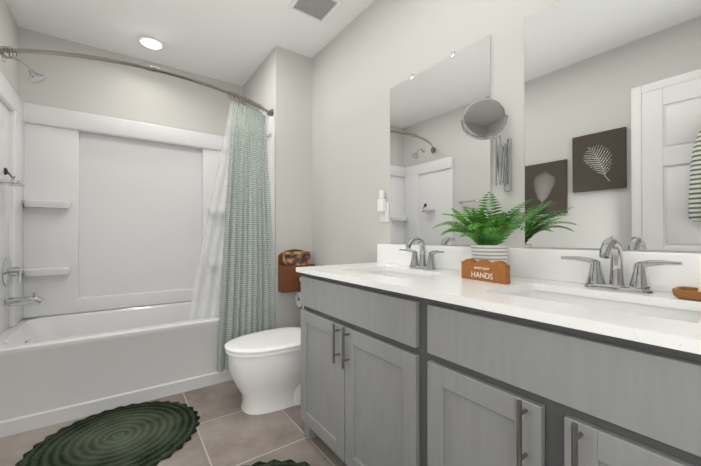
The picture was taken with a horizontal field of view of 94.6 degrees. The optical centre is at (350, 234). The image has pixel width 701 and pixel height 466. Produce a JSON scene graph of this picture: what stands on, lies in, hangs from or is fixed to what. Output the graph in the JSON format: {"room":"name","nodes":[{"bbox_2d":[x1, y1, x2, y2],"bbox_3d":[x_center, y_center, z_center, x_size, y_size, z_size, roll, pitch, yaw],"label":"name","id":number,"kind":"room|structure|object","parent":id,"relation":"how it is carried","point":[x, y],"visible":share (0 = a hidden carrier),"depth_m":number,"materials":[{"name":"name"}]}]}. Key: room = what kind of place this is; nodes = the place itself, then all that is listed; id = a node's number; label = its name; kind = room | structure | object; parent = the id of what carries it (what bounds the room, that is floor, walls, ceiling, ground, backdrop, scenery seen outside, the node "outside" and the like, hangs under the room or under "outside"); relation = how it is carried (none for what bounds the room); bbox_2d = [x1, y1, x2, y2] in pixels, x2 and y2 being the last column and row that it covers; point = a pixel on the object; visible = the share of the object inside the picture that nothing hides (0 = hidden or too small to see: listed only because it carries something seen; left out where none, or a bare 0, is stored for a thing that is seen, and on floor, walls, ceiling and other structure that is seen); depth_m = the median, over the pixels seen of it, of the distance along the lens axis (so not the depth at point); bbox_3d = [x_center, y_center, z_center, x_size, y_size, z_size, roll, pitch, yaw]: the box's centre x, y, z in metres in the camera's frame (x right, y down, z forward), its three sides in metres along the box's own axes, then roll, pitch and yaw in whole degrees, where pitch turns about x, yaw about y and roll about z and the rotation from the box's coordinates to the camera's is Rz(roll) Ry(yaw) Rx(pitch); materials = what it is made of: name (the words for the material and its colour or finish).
{"room":"bathroom","nodes":[
{"label":"bathroom","id":0,"kind":"room"},
{"bbox_2d":[0,0,18,93],"bbox_3d":[-1.167,-0.215,0.560,0.100,2.420,4.154,0,0,-35],"label":"wall","id":1,"kind":"structure","parent":0,"point":[9,31],"depth_m":2.03,"materials":[{"name":"grey paint"}]},
{"bbox_2d":[1,54,45,83],"bbox_3d":[-1.986,-1.008,1.973,0.189,0.150,0.092,0,0,-35],"label":"shower head","id":2,"kind":"object","parent":1,"relation":"attached to","point":[33,77],"visible":0.88,"depth_m":1.97},
{"bbox_2d":[0,48,273,115],"bbox_3d":[-1.246,-0.973,2.075,1.524,0.160,0.439,0,0,-35],"label":"shower rod","id":3,"kind":"object","parent":1,"relation":"attached to","point":[99,58],"visible":0.9,"depth_m":1.84,"materials":[{"name":"silver metal"}]},
{"bbox_2d":[0,46,263,112],"bbox_3d":[-1.259,-0.965,2.044,1.398,0.137,0.372,0,0,-35],"label":"curtain rings","id":4,"kind":"object","parent":3,"relation":"hanging from","point":[6,47],"visible":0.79,"depth_m":2.20,"materials":[{"name":"silver metal"}]},
{"bbox_2d":[188,102,233,319],"bbox_3d":[-0.864,-0.084,2.278,0.530,1.636,0.177,0,0,-35],"label":"curtain liner","id":5,"kind":"object","parent":4,"relation":"hanging from","point":[210,292],"visible":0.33,"depth_m":2.25,"materials":[{"name":"white"}]},
{"bbox_2d":[216,102,274,372],"bbox_3d":[-0.734,0.001,2.270,0.398,1.805,0.134,0,0,-35],"label":"shower curtain","id":6,"kind":"object","parent":4,"relation":"hanging from","point":[247,300],"visible":0.9,"depth_m":2.24,"materials":[{"name":"fabric"}]},
{"bbox_2d":[18,27,242,136],"bbox_3d":[-1.677,-0.204,2.682,1.519,2.420,0.100,0,0,-35],"label":"wall","id":7,"kind":"structure","parent":0,"point":[108,89],"depth_m":2.53,"materials":[{"name":"grey paint"}]},
{"bbox_2d":[0,380,346,465],"bbox_3d":[-0.382,1.023,1.109,2.225,0.050,4.354,0,0,-35],"label":"floor","id":8,"kind":"structure","parent":0,"point":[229,432],"depth_m":1.58,"materials":[{"name":"tile"}]},
{"bbox_2d":[15,401,199,465],"bbox_3d":[-1.133,0.991,1.579,0.725,0.016,0.696,0,0,-35],"label":"area rug","id":9,"kind":"object","parent":8,"relation":"on","point":[154,433],"visible":1,"depth_m":1.56,"materials":[{"name":"green fabric"}]},
{"bbox_2d":[0,71,274,437],"bbox_3d":[-1.413,0.059,2.308,1.518,1.890,0.811,0,0,-35],"label":"bathtub","id":10,"kind":"object","parent":8,"relation":"on","point":[103,221],"visible":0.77,"depth_m":2.28,"materials":[{"name":"white plastic"}]},
{"bbox_2d":[2,257,43,342],"bbox_3d":[-1.884,0.520,2.015,0.368,0.772,0.192,0,0,-35],"label":"tub faucet","id":11,"kind":"object","parent":10,"relation":"on","point":[10,271],"depth_m":1.93,"materials":[{"name":"silver metal"}]},
{"bbox_2d":[224,277,303,414],"bbox_3d":[-0.380,0.651,2.016,0.767,0.701,0.456,0,0,-35],"label":"toilet","id":12,"kind":"object","parent":8,"relation":"on","point":[264,366],"visible":0.56,"depth_m":1.81,"materials":[{"name":"white ceramic"}]},
{"bbox_2d":[242,459,309,465],"bbox_3d":[-0.276,0.988,1.059,0.693,0.016,0.756,0,0,-35],"label":"area rug","id":13,"kind":"object","parent":8,"relation":"on","point":[275,462],"visible":1,"depth_m":1.39,"materials":[{"name":"green fabric"}]},
{"bbox_2d":[296,268,700,465],"bbox_3d":[0.484,0.589,0.982,0.560,0.815,1.844,0,0,-35],"label":"bathroom vanity","id":14,"kind":"object","parent":8,"relation":"on","point":[545,357],"depth_m":0.80,"materials":[{"name":"grey paint"}]},
{"bbox_2d":[300,260,700,343],"bbox_3d":[0.488,0.170,0.994,0.542,0.022,1.856,0,0,-35],"label":"countertop","id":15,"kind":"structure","parent":14,"relation":"on","point":[448,282],"depth_m":0.84,"materials":[{"name":"white stone"}]},
{"bbox_2d":[352,268,435,275],"bbox_3d":[0.180,0.244,1.415,0.318,0.146,0.458,0,0,-35],"label":"sink","id":16,"kind":"object","parent":15,"relation":"in","point":[383,271],"depth_m":1.57,"materials":[{"name":"white ceramic"}]},
{"bbox_2d":[399,236,443,269],"bbox_3d":[0.310,0.085,1.508,0.137,0.152,0.274,0,0,-35],"label":"faucet","id":17,"kind":"object","parent":15,"relation":"on","point":[423,262],"visible":1,"depth_m":1.51,"materials":[{"name":"silver metal"}]},
{"bbox_2d":[461,259,509,283],"bbox_3d":[0.459,0.123,1.112,0.025,0.072,0.182,0,0,-27],"label":"sign","id":18,"kind":"object","parent":15,"relation":"on","point":[489,271],"visible":1,"depth_m":1.09,"materials":[{"name":"brown wood"}]},
{"bbox_2d":[432,192,541,262],"bbox_3d":[0.472,0.008,1.209,0.269,0.303,0.438,0,0,-35],"label":"fern plant","id":19,"kind":"object","parent":15,"relation":"on","point":[486,235],"visible":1,"depth_m":1.18,"materials":[{"name":"green plant"}]},
{"bbox_2d":[500,284,700,319],"bbox_3d":[0.604,0.241,0.815,0.318,0.146,0.458,0,0,-35],"label":"sink","id":20,"kind":"object","parent":15,"relation":"in","point":[677,308],"depth_m":0.88,"materials":[{"name":"white ceramic"}]},
{"bbox_2d":[561,237,682,293],"bbox_3d":[0.734,0.082,0.908,0.137,0.152,0.274,0,0,-35],"label":"faucet","id":21,"kind":"object","parent":15,"relation":"on","point":[612,250],"visible":1,"depth_m":0.91,"materials":[{"name":"silver metal"}]},
{"bbox_2d":[672,286,700,300],"bbox_3d":[0.876,0.140,0.751,0.096,0.034,0.176,0,0,-35],"label":"soap dish","id":22,"kind":"object","parent":15,"relation":"on","point":[687,293],"visible":1,"depth_m":0.78,"materials":[{"name":"brown wood"}]},
{"bbox_2d":[5,0,373,85],"bbox_3d":[-0.382,-1.447,1.122,2.025,0.050,4.154,0,0,-35],"label":"ceiling","id":23,"kind":"structure","parent":0,"point":[236,42],"depth_m":2.21,"materials":[{"name":"white paint"}]},
{"bbox_2d":[137,36,164,50],"bbox_3d":[-1.476,-1.411,2.397,0.180,0.008,0.180,0,0,-35],"label":"recessed light","id":24,"kind":"object","parent":23,"relation":"in","point":[150,43],"visible":1,"depth_m":2.39,"materials":[{"name":"white plastic"}]},
{"bbox_2d":[288,0,342,23],"bbox_3d":[-0.219,-1.409,1.987,0.250,0.016,0.250,0,0,-35],"label":"fan","id":25,"kind":"object","parent":23,"relation":"attached to","point":[317,10],"visible":1,"depth_m":2.02,"materials":[{"name":"white"}]},
{"bbox_2d":[243,46,311,327],"bbox_3d":[-0.656,-0.203,2.906,0.406,2.420,0.914,0,0,-35],"label":"wall","id":26,"kind":"structure","parent":0,"point":[279,82],"depth_m":2.50,"materials":[{"name":"grey paint"}]},
{"bbox_2d":[278,249,314,292],"bbox_3d":[-0.406,0.271,2.454,0.260,0.312,0.105,0,0,-35],"label":"magazine rack","id":27,"kind":"object","parent":26,"relation":"attached to","point":[289,262],"visible":0.77,"depth_m":2.40,"materials":[{"name":"brown wood"}]},
{"bbox_2d":[295,292,301,306],"bbox_3d":[-0.339,0.490,2.485,0.169,0.112,0.131,0,0,-35],"label":"toilet paper holder","id":28,"kind":"object","parent":26,"relation":"attached to","point":[298,298],"visible":0.27,"depth_m":2.44,"materials":[{"name":"silver metal"}]},
{"bbox_2d":[312,0,700,265],"bbox_3d":[0.668,-0.211,1.298,0.100,2.420,3.240,0,0,-35],"label":"wall","id":29,"kind":"structure","parent":0,"point":[369,57],"depth_m":1.93,"materials":[{"name":"grey paint"}]},
{"bbox_2d":[377,190,388,221],"bbox_3d":[0.182,-0.162,1.863,0.039,0.183,0.072,0,0,-35],"label":"outlet","id":30,"kind":"object","parent":29,"relation":"attached to","point":[382,206],"visible":0.96,"depth_m":1.85,"materials":[{"name":"white plastic"}]},
{"bbox_2d":[390,34,490,245],"bbox_3d":[0.401,-0.392,1.581,0.008,0.891,0.610,0,0,-35],"label":"mirror","id":31,"kind":"object","parent":29,"relation":"attached to","point":[440,161],"visible":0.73,"depth_m":1.55,"materials":[{"name":"clear glass"}]},
{"bbox_2d":[460,98,511,191],"bbox_3d":[0.535,-0.350,1.276,0.141,0.368,0.140,0,0,-35],"label":"magnifying mirror","id":32,"kind":"object","parent":29,"relation":"attached to","point":[484,117],"visible":1,"depth_m":1.25,"materials":[{"name":"silver metal"}]},
{"bbox_2d":[524,0,700,250],"bbox_3d":[0.926,-0.389,0.839,0.008,0.878,0.931,0,0,-35],"label":"mirror","id":33,"kind":"object","parent":29,"relation":"attached to","point":[612,118],"depth_m":1.00,"materials":[{"name":"clear glass"}]},
{"bbox_2d":[377,244,700,291],"bbox_3d":[0.700,0.106,1.145,0.021,0.108,1.856,0,0,-35],"label":"backsplash","id":34,"kind":"structure","parent":0,"relation":"attached to","point":[545,264],"depth_m":1.10,"materials":[{"name":"white stone"}]}
]}

